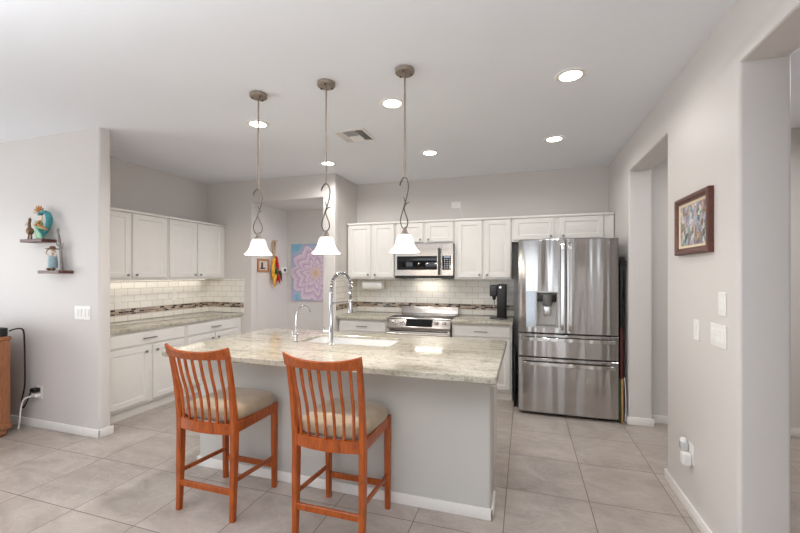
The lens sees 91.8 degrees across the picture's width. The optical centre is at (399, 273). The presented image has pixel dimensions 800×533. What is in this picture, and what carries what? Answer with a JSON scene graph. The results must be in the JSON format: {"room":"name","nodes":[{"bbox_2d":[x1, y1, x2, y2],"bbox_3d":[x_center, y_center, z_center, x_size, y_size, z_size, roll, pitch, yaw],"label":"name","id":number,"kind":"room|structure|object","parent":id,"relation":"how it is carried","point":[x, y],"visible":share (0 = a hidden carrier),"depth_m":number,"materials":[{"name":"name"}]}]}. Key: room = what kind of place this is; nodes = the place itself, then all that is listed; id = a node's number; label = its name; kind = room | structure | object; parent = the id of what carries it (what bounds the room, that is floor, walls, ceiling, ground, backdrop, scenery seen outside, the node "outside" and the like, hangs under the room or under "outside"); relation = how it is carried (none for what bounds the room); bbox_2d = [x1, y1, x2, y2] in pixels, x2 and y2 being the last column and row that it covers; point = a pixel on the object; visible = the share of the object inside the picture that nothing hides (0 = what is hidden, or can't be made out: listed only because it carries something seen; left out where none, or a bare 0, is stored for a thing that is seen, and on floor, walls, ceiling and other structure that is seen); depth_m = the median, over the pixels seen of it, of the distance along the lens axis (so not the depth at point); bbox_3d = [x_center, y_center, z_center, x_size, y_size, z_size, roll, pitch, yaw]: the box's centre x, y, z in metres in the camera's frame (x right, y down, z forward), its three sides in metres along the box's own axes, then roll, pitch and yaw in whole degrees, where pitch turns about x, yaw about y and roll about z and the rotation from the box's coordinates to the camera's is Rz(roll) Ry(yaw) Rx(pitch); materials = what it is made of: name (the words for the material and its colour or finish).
{"room":"kitchen","nodes":[
{"label":"kitchen","id":0,"kind":"room"},
{"bbox_2d":[0,127,109,429],"bbox_3d":[-4.267,0.077,3.989,3.435,2.740,0.103,0,0,18],"label":"wall","id":1,"kind":"structure","parent":0,"point":[67,174],"depth_m":3.57,"materials":[{"name":"paint"}]},
{"bbox_2d":[9,328,39,407],"bbox_3d":[-3.453,0.878,3.583,0.174,0.769,0.179,0,0,-15],"label":"power cord","id":2,"kind":"object","parent":1,"relation":"attached to","point":[35,389],"visible":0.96,"depth_m":3.62,"materials":[{"name":"black plastic"}]},
{"bbox_2d":[17,393,39,428],"bbox_3d":[-3.460,1.279,3.613,0.175,0.320,0.055,0,0,-14],"label":"power cord","id":3,"kind":"object","parent":1,"relation":"attached to","point":[35,395],"visible":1,"depth_m":3.59,"materials":[{"name":"white plastic"}]},
{"bbox_2d":[20,239,56,242],"bbox_3d":[-3.331,-0.302,3.571,0.302,0.027,0.120,0,0,18],"label":"wall shelf","id":4,"kind":"object","parent":1,"relation":"attached to","point":[21,240],"visible":0.92,"depth_m":3.53,"materials":[{"name":"brown wood"}]},
{"bbox_2d":[25,217,33,238],"bbox_3d":[-3.454,-0.422,3.615,0.092,0.214,0.052,0,0,18],"label":"figurine","id":5,"kind":"object","parent":4,"relation":"on","point":[29,230],"visible":0.92,"depth_m":3.60,"materials":[{"name":"brown ceramic"}]},
{"bbox_2d":[33,205,52,238],"bbox_3d":[-3.297,-0.476,3.554,0.240,0.319,0.070,0,0,11],"label":"figurine","id":6,"kind":"object","parent":4,"relation":"on","point":[41,231],"visible":1,"depth_m":3.54,"materials":[{"name":"green ceramic"}]},
{"bbox_2d":[37,385,42,398],"bbox_3d":[-3.391,1.114,3.650,0.078,0.120,0.007,0,0,18],"label":"wall outlet","id":7,"kind":"object","parent":1,"relation":"attached to","point":[40,387],"visible":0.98,"depth_m":3.64,"materials":[{"name":"white plastic"}]},
{"bbox_2d":[38,270,72,273],"bbox_3d":[-3.108,-0.016,3.500,0.280,0.027,0.120,0,0,18],"label":"wall shelf","id":8,"kind":"object","parent":1,"relation":"attached to","point":[46,271],"visible":1,"depth_m":3.44,"materials":[{"name":"brown wood"}]},
{"bbox_2d":[45,246,58,269],"bbox_3d":[-3.158,-0.141,3.512,0.112,0.223,0.108,0,0,-27],"label":"figurine","id":9,"kind":"object","parent":8,"relation":"on","point":[52,262],"visible":0.9,"depth_m":3.50,"materials":[{"name":"blue ceramic"}]},
{"bbox_2d":[56,228,63,269],"bbox_3d":[-3.069,-0.221,3.502,0.099,0.384,0.047,0,0,18],"label":"figurine","id":10,"kind":"object","parent":8,"relation":"on","point":[60,245],"visible":0.94,"depth_m":3.50,"materials":[{"name":"grey metal"}]},
{"bbox_2d":[10,415,113,438],"bbox_3d":[-4.259,1.409,3.987,3.450,0.075,0.133,0,0,18],"label":"baseboard","id":11,"kind":"structure","parent":1,"relation":"attached to","point":[83,431],"depth_m":3.53,"materials":[{"name":"white paint"}]},
{"bbox_2d":[75,305,90,319],"bbox_3d":[-2.831,0.348,3.469,0.191,0.125,0.009,0,0,18],"label":"light switch","id":12,"kind":"object","parent":1,"relation":"attached to","point":[81,312],"visible":1,"depth_m":3.46,"materials":[{"name":"white plastic"}]},
{"bbox_2d":[110,157,207,322],"bbox_3d":[-3.117,0.077,4.747,0.120,2.740,2.050,0,0,18],"label":"wall","id":13,"kind":"structure","parent":0,"point":[135,187],"depth_m":4.80,"materials":[{"name":"paint"}]},
{"bbox_2d":[110,207,168,279],"bbox_3d":[-3.039,-0.308,4.206,0.355,0.751,0.949,0,0,18],"label":"upper cabinet","id":14,"kind":"object","parent":13,"relation":"attached to","point":[138,240],"visible":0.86,"depth_m":4.24,"materials":[{"name":"white paint"}]},
{"bbox_2d":[110,279,243,322],"bbox_3d":[-2.770,0.305,4.588,0.638,0.470,1.920,0,0,18],"label":"tile backsplash","id":15,"kind":"structure","parent":13,"relation":"attached to","point":[139,299],"depth_m":5.03,"materials":[{"name":"white tile"}]},
{"bbox_2d":[110,280,153,280],"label":"light","id":16,"kind":"object","parent":15,"relation":"attached to","point":[153,280],"depth_m":4.43,"materials":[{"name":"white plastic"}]},
{"bbox_2d":[171,291,175,299],"bbox_3d":[-2.943,0.282,5.047,0.007,0.118,0.075,0,0,18],"label":"wall outlet","id":17,"kind":"object","parent":15,"relation":"attached to","point":[173,293],"visible":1,"depth_m":5.04,"materials":[{"name":"white plastic"}]},
{"bbox_2d":[166,279,204,279],"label":"light","id":18,"kind":"object","parent":15,"relation":"attached to","point":[166,279],"depth_m":5.13,"materials":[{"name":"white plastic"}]},
{"bbox_2d":[167,216,225,278],"bbox_3d":[-2.752,-0.308,5.100,0.355,0.751,0.925,0,0,18],"label":"upper cabinet","id":19,"kind":"object","parent":13,"relation":"attached to","point":[195,249],"visible":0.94,"depth_m":4.97,"materials":[{"name":"white paint"}]},
{"bbox_2d":[257,204,286,329],"bbox_3d":[-1.941,0.197,5.889,0.100,2.500,0.834,0,0,18],"label":"wall","id":20,"kind":"structure","parent":0,"point":[271,301],"depth_m":5.82,"materials":[{"name":"paint"}]},
{"bbox_2d":[257,259,268,271],"bbox_3d":[-1.974,-0.119,5.597,0.016,0.188,0.250,0,0,18],"label":"picture","id":21,"kind":"object","parent":20,"relation":"attached to","point":[262,264],"visible":1,"depth_m":5.59,"materials":[{"name":"brown wood"}]},
{"bbox_2d":[271,240,281,287],"bbox_3d":[-1.860,-0.150,5.802,0.093,0.724,0.252,0,0,18],"label":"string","id":22,"kind":"object","parent":20,"relation":"hanging from","point":[276,273],"visible":1,"depth_m":5.79,"materials":[{"name":"yellow"}]},
{"bbox_2d":[280,267,286,272],"bbox_3d":[-1.818,-0.055,6.067,0.026,0.097,0.150,0,0,18],"label":"thermostat","id":23,"kind":"object","parent":20,"relation":"attached to","point":[283,269],"visible":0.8,"depth_m":6.04,"materials":[{"name":"white plastic"}]},
{"bbox_2d":[208,173,338,333],"bbox_3d":[-1.836,0.077,5.360,2.145,2.740,0.120,0,0,18],"label":"wall","id":24,"kind":"structure","parent":0,"point":[233,205],"depth_m":5.38,"materials":[{"name":"paint"}]},
{"bbox_2d":[257,199,322,210],"bbox_3d":[-1.379,-1.053,5.709,1.280,0.120,0.834,0,0,18],"label":"ceiling","id":25,"kind":"structure","parent":0,"point":[317,204],"depth_m":5.64,"materials":[{"name":"paint"}]},
{"bbox_2d":[287,209,322,330],"bbox_3d":[-1.224,0.197,6.045,1.190,2.500,0.100,0,0,18],"label":"wall","id":26,"kind":"structure","parent":0,"point":[303,227],"depth_m":6.08,"materials":[{"name":"paint"}]},
{"bbox_2d":[291,244,322,300],"bbox_3d":[-1.295,-0.024,5.996,0.875,0.882,0.034,0,0,18],"label":"flower canvas","id":27,"kind":"object","parent":26,"relation":"attached to","point":[306,267],"visible":0.58,"depth_m":6.03},
{"bbox_2d":[339,175,356,313],"bbox_3d":[-0.733,0.077,5.475,0.115,2.740,0.784,0,0,18],"label":"wall","id":28,"kind":"structure","parent":0,"point":[347,189],"depth_m":5.26,"materials":[{"name":"paint"}]},
{"bbox_2d":[0,0,799,184],"bbox_3d":[-1.936,-1.343,1.331,9.700,0.100,9.550,0,0,18],"label":"ceiling","id":29,"kind":"structure","parent":0,"point":[171,82],"depth_m":2.57,"materials":[{"name":"paint"}]},
{"bbox_2d":[244,90,271,254],"bbox_3d":[-1.019,-0.715,2.791,0.196,1.157,0.196,0,0,-39],"label":"pendant light","id":30,"kind":"object","parent":29,"relation":"hanging from","point":[258,246],"visible":1,"depth_m":2.77,"materials":[{"name":"white glass"}]},
{"bbox_2d":[246,120,269,127],"bbox_3d":[-1.225,-1.290,3.345,0.192,0.005,0.192,0,0,18],"label":"recessed light","id":31,"kind":"object","parent":29,"relation":"in","point":[253,123],"visible":0.94,"depth_m":3.33,"materials":[{"name":"white paint"}]},
{"bbox_2d":[312,78,340,253],"bbox_3d":[-0.499,-0.715,2.624,0.196,1.157,0.196,0,0,-2],"label":"pendant light","id":32,"kind":"object","parent":29,"relation":"hanging from","point":[326,245],"visible":1,"depth_m":2.61,"materials":[{"name":"white glass"}]},
{"bbox_2d":[320,161,335,165],"bbox_3d":[-0.843,-1.290,4.535,0.192,0.005,0.192,0,0,18],"label":"recessed light","id":33,"kind":"object","parent":29,"relation":"in","point":[329,163],"visible":0.86,"depth_m":4.53,"materials":[{"name":"white"}]},
{"bbox_2d":[332,128,375,142],"bbox_3d":[-0.427,-1.286,3.624,0.310,0.014,0.310,0,0,18],"label":"ceiling vent","id":34,"kind":"object","parent":29,"relation":"in","point":[358,134],"visible":1,"depth_m":3.60,"materials":[{"name":"white metal"}]},
{"bbox_2d":[380,98,403,108],"bbox_3d":[-0.059,-1.290,2.939,0.192,0.005,0.192,0,0,18],"label":"recessed light","id":35,"kind":"object","parent":29,"relation":"in","point":[390,103],"visible":0.98,"depth_m":2.93,"materials":[{"name":"white"}]},
{"bbox_2d":[390,65,419,252],"bbox_3d":[0.030,-0.715,2.453,0.196,1.157,0.196,0,0,18],"label":"pendant light","id":36,"kind":"object","parent":29,"relation":"hanging from","point":[404,243],"visible":1,"depth_m":2.44,"materials":[{"name":"white glass"}]},
{"bbox_2d":[421,150,438,155],"bbox_3d":[0.317,-1.290,4.141,0.192,0.005,0.192,0,0,18],"label":"recessed light","id":37,"kind":"object","parent":29,"relation":"in","point":[426,152],"visible":1,"depth_m":4.12,"materials":[{"name":"white"}]},
{"bbox_2d":[544,135,564,142],"bbox_3d":[1.478,-1.290,3.716,0.192,0.005,0.192,0,0,18],"label":"recessed light","id":38,"kind":"object","parent":29,"relation":"in","point":[557,138],"visible":1,"depth_m":3.71,"materials":[{"name":"white"}]},
{"bbox_2d":[555,68,586,82],"bbox_3d":[1.111,-1.290,2.526,0.192,0.005,0.192,0,0,18],"label":"recessed light","id":39,"kind":"object","parent":29,"relation":"in","point":[572,74],"visible":1,"depth_m":2.52,"materials":[{"name":"white"}]},
{"bbox_2d":[0,387,799,532],"bbox_3d":[-1.936,1.487,1.331,9.700,0.080,9.550,0,0,18],"label":"floor","id":40,"kind":"structure","parent":0,"point":[554,473],"depth_m":2.58,"materials":[{"name":"tile"}]},
{"bbox_2d":[0,336,11,436],"bbox_3d":[-4.286,1.003,3.496,1.540,0.888,0.465,0,0,18],"label":"media cabinet","id":41,"kind":"object","parent":40,"relation":"on","point":[5,423],"visible":1,"depth_m":3.44,"materials":[{"name":"brown wood"}]},
{"bbox_2d":[0,327,7,336],"bbox_3d":[-3.837,0.520,3.431,0.595,0.076,0.285,0,0,18],"label":"box","id":42,"kind":"object","parent":41,"relation":"on","point":[3,331],"visible":1,"depth_m":3.45,"materials":[{"name":"black plastic"}]},
{"bbox_2d":[110,324,184,423],"bbox_3d":[-2.912,1.015,4.136,0.638,0.864,0.974,0,0,18],"label":"base cabinet","id":43,"kind":"object","parent":40,"relation":"on","point":[141,380],"visible":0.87,"depth_m":4.00,"materials":[{"name":"white paint"}]},
{"bbox_2d":[110,311,242,334],"bbox_3d":[-2.778,0.561,4.584,0.624,0.040,1.932,0,0,18],"label":"countertop","id":44,"kind":"structure","parent":43,"relation":"on","point":[165,321],"depth_m":4.49,"materials":[{"name":"beige stone"}]},
{"bbox_2d":[183,316,240,396],"bbox_3d":[-2.619,1.015,5.050,0.638,0.864,0.942,0,0,18],"label":"base cabinet","id":45,"kind":"object","parent":40,"relation":"on","point":[197,332],"visible":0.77,"depth_m":4.79,"materials":[{"name":"white paint"}]},
{"bbox_2d":[164,343,277,522],"bbox_3d":[-1.122,0.932,2.468,0.452,1.031,0.554,0,0,18],"label":"counter stool","id":46,"kind":"object","parent":40,"relation":"on","point":[232,409],"visible":1,"depth_m":2.33,"materials":[{"name":"brown wood"}]},
{"bbox_2d":[186,387,273,422],"bbox_3d":[-1.102,0.838,2.529,0.440,0.098,0.426,0,0,18],"label":"seat cushion","id":47,"kind":"object","parent":46,"relation":"on","point":[251,403],"depth_m":2.40,"materials":[{"name":"beige fabric"}]},
{"bbox_2d":[282,351,390,532],"bbox_3d":[-0.344,0.932,2.226,0.452,1.031,0.554,0,0,18],"label":"counter stool","id":48,"kind":"object","parent":40,"relation":"on","point":[360,422],"visible":1,"depth_m":2.09,"materials":[{"name":"brown wood"}]},
{"bbox_2d":[302,398,387,439],"bbox_3d":[-0.324,0.838,2.287,0.440,0.098,0.426,0,0,18],"label":"seat cushion","id":49,"kind":"object","parent":48,"relation":"on","point":[376,413],"depth_m":2.14,"materials":[{"name":"beige fabric"}]},
{"bbox_2d":[197,360,496,520],"bbox_3d":[-0.357,1.014,3.033,2.185,0.865,0.923,0,0,18],"label":"kitchen island","id":50,"kind":"object","parent":40,"relation":"on","point":[444,433],"visible":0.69,"depth_m":2.44,"materials":[{"name":"paint"}]},
{"bbox_2d":[162,328,506,384],"bbox_3d":[-0.405,0.561,2.945,2.297,0.040,1.210,0,0,18],"label":"island countertop","id":51,"kind":"structure","parent":50,"relation":"on","point":[468,360],"depth_m":2.66,"materials":[{"name":"beige stone"}]},
{"bbox_2d":[292,305,310,342],"bbox_3d":[-0.779,0.395,3.125,0.062,0.291,0.190,0,0,39],"label":"water faucet","id":52,"kind":"object","parent":51,"relation":"on","point":[296,334],"visible":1,"depth_m":3.06,"materials":[{"name":"silver metal"}]},
{"bbox_2d":[323,271,352,344],"bbox_3d":[-0.468,0.261,3.046,0.286,0.559,0.105,0,0,-44],"label":"spring faucet","id":53,"kind":"object","parent":51,"relation":"on","point":[350,301],"visible":1,"depth_m":2.96,"materials":[{"name":"silver metal"}]},
{"bbox_2d":[305,337,398,346],"bbox_3d":[-0.393,0.679,3.172,0.794,0.234,0.404,0,0,18],"label":"sink","id":54,"kind":"object","parent":51,"relation":"in","point":[337,340],"visible":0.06,"depth_m":3.35,"materials":[{"name":"white ceramic"}]},
{"bbox_2d":[339,319,387,333],"bbox_3d":[-0.389,1.015,5.209,0.672,0.864,0.653,0,0,18],"label":"base cabinet","id":55,"kind":"object","parent":40,"relation":"on","point":[345,325],"visible":0.2,"depth_m":4.93,"materials":[{"name":"white paint"}]},
{"bbox_2d":[337,311,400,320],"bbox_3d":[-0.394,0.561,5.213,0.688,0.040,0.654,0,0,18],"label":"countertop","id":56,"kind":"structure","parent":55,"relation":"on","point":[359,315],"depth_m":5.03,"materials":[{"name":"beige stone"}]},
{"bbox_2d":[387,305,458,336],"bbox_3d":[0.305,0.944,4.949,0.788,1.006,0.702,0,0,18],"label":"range","id":57,"kind":"object","parent":40,"relation":"on","point":[413,320],"visible":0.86,"depth_m":4.74,"materials":[{"name":"grey metal"}]},
{"bbox_2d":[389,313,457,319],"bbox_3d":[0.317,0.542,4.990,0.786,0.016,0.525,0,0,18],"label":"cooktop","id":58,"kind":"object","parent":57,"relation":"in","point":[404,316],"depth_m":4.85,"materials":[{"name":"silver glass"}]},
{"bbox_2d":[452,322,513,400],"bbox_3d":[1.026,1.015,4.755,0.687,0.864,0.653,0,0,18],"label":"base cabinet","id":59,"kind":"object","parent":40,"relation":"on","point":[478,331],"visible":0.2,"depth_m":4.43,"materials":[{"name":"white paint"}]},
{"bbox_2d":[451,314,513,325],"bbox_3d":[1.030,0.561,4.755,0.699,0.040,0.654,0,0,18],"label":"countertop","id":60,"kind":"structure","parent":59,"relation":"on","point":[460,319],"depth_m":4.52,"materials":[{"name":"beige stone"}]},
{"bbox_2d":[490,284,507,319],"bbox_3d":[1.192,0.333,4.690,0.210,0.416,0.210,0,0,18],"label":"coffee maker","id":61,"kind":"object","parent":60,"relation":"on","point":[499,290],"visible":1,"depth_m":4.62,"materials":[{"name":"black plastic"}]},
{"bbox_2d":[514,344,516,406],"bbox_3d":[1.318,1.147,4.434,0.020,0.600,0.450,0,0,18],"label":"baking tray","id":62,"kind":"object","parent":40,"relation":"on","point":[515,347],"visible":1,"depth_m":4.22,"materials":[{"name":"black metal"}]},
{"bbox_2d":[519,238,617,419],"bbox_3d":[1.798,0.549,4.284,0.923,1.795,0.963,0,0,18],"label":"refrigerator","id":63,"kind":"object","parent":40,"relation":"on","point":[568,288],"visible":1,"depth_m":3.86,"materials":[{"name":"grey metal"}]},
{"bbox_2d":[537,295,555,301],"bbox_3d":[1.498,0.248,3.960,0.178,0.067,0.043,0,0,18],"label":"water dispenser","id":64,"kind":"object","parent":63,"relation":"attached to","point":[540,298],"depth_m":3.92,"materials":[{"name":"black plastic"}]},
{"bbox_2d":[618,378,619,422],"bbox_3d":[2.176,1.237,3.904,0.010,0.420,0.335,0,0,18],"label":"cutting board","id":65,"kind":"object","parent":40,"relation":"on","point":[618,378],"visible":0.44,"depth_m":3.77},
{"bbox_2d":[617,260,625,421],"bbox_3d":[2.272,0.657,4.096,0.052,1.580,0.710,0,0,18],"label":"board","id":66,"kind":"object","parent":40,"relation":"on","point":[622,262],"visible":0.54,"depth_m":3.78,"materials":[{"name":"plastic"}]},
{"bbox_2d":[621,379,622,423],"bbox_3d":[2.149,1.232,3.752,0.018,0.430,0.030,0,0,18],"label":"cutting board","id":67,"kind":"object","parent":40,"relation":"on","point":[621,379],"visible":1,"depth_m":3.74,"materials":[{"name":"brown wood"}]},
{"bbox_2d":[357,166,607,386],"bbox_3d":[0.951,0.077,5.188,3.277,2.740,0.120,0,0,18],"label":"wall","id":68,"kind":"structure","parent":0,"point":[584,189],"depth_m":5.02,"materials":[{"name":"paint"}]},
{"bbox_2d":[347,222,402,278],"bbox_3d":[-0.341,-0.308,5.332,0.688,0.751,0.389,0,0,18],"label":"upper cabinet","id":69,"kind":"object","parent":68,"relation":"attached to","point":[370,245],"visible":0.94,"depth_m":5.18,"materials":[{"name":"white paint"}]},
{"bbox_2d":[362,279,383,289],"bbox_3d":[-0.366,0.143,5.317,0.310,0.150,0.112,0,0,18],"label":"paper towel holder","id":70,"kind":"object","parent":69,"relation":"attached to","point":[366,285],"visible":0.93,"depth_m":5.28,"materials":[{"name":"white paper"}]},
{"bbox_2d":[335,279,513,315],"bbox_3d":[0.313,0.305,4.970,2.184,0.470,0.684,0,0,18],"label":"tile backsplash","id":71,"kind":"structure","parent":68,"relation":"attached to","point":[472,296],"depth_m":5.25,"materials":[{"name":"white tile"}]},
{"bbox_2d":[384,290,388,297],"bbox_3d":[-0.193,0.282,5.478,0.075,0.118,0.007,0,0,18],"label":"wall outlet","id":72,"kind":"object","parent":71,"relation":"attached to","point":[386,292],"visible":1,"depth_m":5.47,"materials":[{"name":"white plastic"}]},
{"bbox_2d":[507,291,512,299],"bbox_3d":[1.408,0.282,4.963,0.072,0.118,0.007,0,0,18],"label":"wall outlet","id":73,"kind":"object","parent":71,"relation":"attached to","point":[509,293],"visible":1,"depth_m":4.96,"materials":[{"name":"white plastic"}]},
{"bbox_2d":[395,219,454,243],"bbox_3d":[0.357,-0.532,5.108,0.773,0.302,0.389,0,0,18],"label":"upper cabinet","id":74,"kind":"object","parent":68,"relation":"attached to","point":[442,231],"visible":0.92,"depth_m":4.93,"materials":[{"name":"white paint"}]},
{"bbox_2d":[395,243,454,277],"bbox_3d":[0.345,-0.161,5.071,0.761,0.432,0.450,0,0,18],"label":"microwave","id":75,"kind":"object","parent":74,"relation":"attached to","point":[433,260],"visible":0.98,"depth_m":4.89,"materials":[{"name":"grey metal"}]},
{"bbox_2d":[451,202,460,207],"bbox_3d":[0.750,-0.919,5.185,0.125,0.085,0.007,0,0,18],"label":"wall outlet","id":76,"kind":"object","parent":68,"relation":"attached to","point":[453,204],"visible":1,"depth_m":5.18,"materials":[{"name":"white plastic"}]},
{"bbox_2d":[454,216,511,278],"bbox_3d":[1.053,-0.308,4.885,0.686,0.751,0.389,0,0,18],"label":"upper cabinet","id":77,"kind":"object","parent":68,"relation":"attached to","point":[483,246],"visible":0.99,"depth_m":4.73,"materials":[{"name":"white paint"}]},
{"bbox_2d":[512,212,613,243],"bbox_3d":[1.901,-0.532,4.612,1.091,0.302,0.389,0,0,18],"label":"upper cabinet","id":78,"kind":"object","parent":68,"relation":"attached to","point":[581,225],"visible":0.97,"depth_m":4.45,"materials":[{"name":"white paint"}]},
{"bbox_2d":[608,0,799,532],"bbox_3d":[1.195,0.077,0.283,0.198,2.740,9.270,0,0,18],"label":"wall","id":79,"kind":"structure","parent":0,"point":[724,122],"depth_m":1.90,"materials":[{"name":"paint"}]},
{"bbox_2d":[624,378,625,420],"bbox_3d":[2.178,1.216,3.751,0.011,0.421,0.020,0,0,-44],"label":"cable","id":80,"kind":"object","parent":79,"relation":"attached to","point":[624,378],"visible":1,"depth_m":3.75,"materials":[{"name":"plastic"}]},
{"bbox_2d":[623,410,653,426],"bbox_3d":[2.435,1.409,4.143,0.228,0.075,0.962,0,0,18],"label":"baseboard","id":81,"kind":"object","parent":79,"relation":"attached to","point":[629,420],"visible":0.69,"depth_m":3.69,"materials":[{"name":"white paint"}]},
{"bbox_2d":[664,468,712,532],"bbox_3d":[1.820,1.409,2.251,0.213,0.075,0.960,0,0,18],"label":"baseboard","id":82,"kind":"structure","parent":79,"relation":"attached to","point":[700,523],"depth_m":2.36,"materials":[{"name":"white paint"}]},
{"bbox_2d":[688,441,693,465],"bbox_3d":[1.742,1.075,2.323,0.007,0.118,0.075,0,0,18],"label":"wall outlet","id":83,"kind":"object","parent":79,"relation":"attached to","point":[690,446],"visible":0.84,"depth_m":2.31,"materials":[{"name":"white plastic"}]},
{"bbox_2d":[679,437,687,449],"bbox_3d":[1.734,1.035,2.372,0.038,0.072,0.053,0,0,18],"label":"air freshener","id":84,"kind":"object","parent":83,"relation":"attached to","point":[683,444],"visible":1,"depth_m":2.36,"materials":[{"name":"grey plastic"}]},
{"bbox_2d":[680,451,690,465],"bbox_3d":[1.718,1.110,2.331,0.044,0.070,0.054,0,0,18],"label":"plug adapter","id":85,"kind":"object","parent":83,"relation":"attached to","point":[685,456],"visible":1,"depth_m":2.31,"materials":[{"name":"white plastic"}]},
{"bbox_2d":[674,185,713,255],"bbox_3d":[1.716,-0.291,2.279,0.030,0.352,0.480,0,0,18],"label":"framed painting","id":86,"kind":"object","parent":79,"relation":"attached to","point":[694,212],"visible":1,"depth_m":2.24,"materials":[{"name":"brown wood"}]},
{"bbox_2d":[693,319,699,340],"bbox_3d":[1.717,0.325,2.248,0.009,0.118,0.075,0,0,18],"label":"light switch","id":87,"kind":"object","parent":79,"relation":"attached to","point":[696,323],"visible":1,"depth_m":2.23,"materials":[{"name":"white plastic"}]},
{"bbox_2d":[711,322,726,349],"bbox_3d":[1.636,0.319,1.995,0.009,0.118,0.165,0,0,18],"label":"light switch","id":88,"kind":"object","parent":79,"relation":"attached to","point":[718,332],"visible":1,"depth_m":1.98,"materials":[{"name":"white plastic"}]},
{"bbox_2d":[718,292,725,315],"bbox_3d":[1.624,0.153,1.957,0.009,0.118,0.075,0,0,18],"label":"light switch","id":89,"kind":"object","parent":79,"relation":"attached to","point":[721,295],"visible":1,"depth_m":1.95,"materials":[{"name":"white plastic"}]},
{"bbox_2d":[652,128,799,428],"bbox_3d":[3.074,0.077,3.634,1.370,2.740,0.100,0,0,18],"label":"wall","id":90,"kind":"structure","parent":0,"point":[660,171],"depth_m":3.75,"materials":[{"name":"paint"}]},
{"bbox_2d":[652,415,799,437],"bbox_3d":[3.018,1.409,3.591,1.250,0.075,0.015,0,0,18],"label":"baseboard","id":91,"kind":"structure","parent":90,"relation":"attached to","point":[657,418],"depth_m":3.73,"materials":[{"name":"white paint"}]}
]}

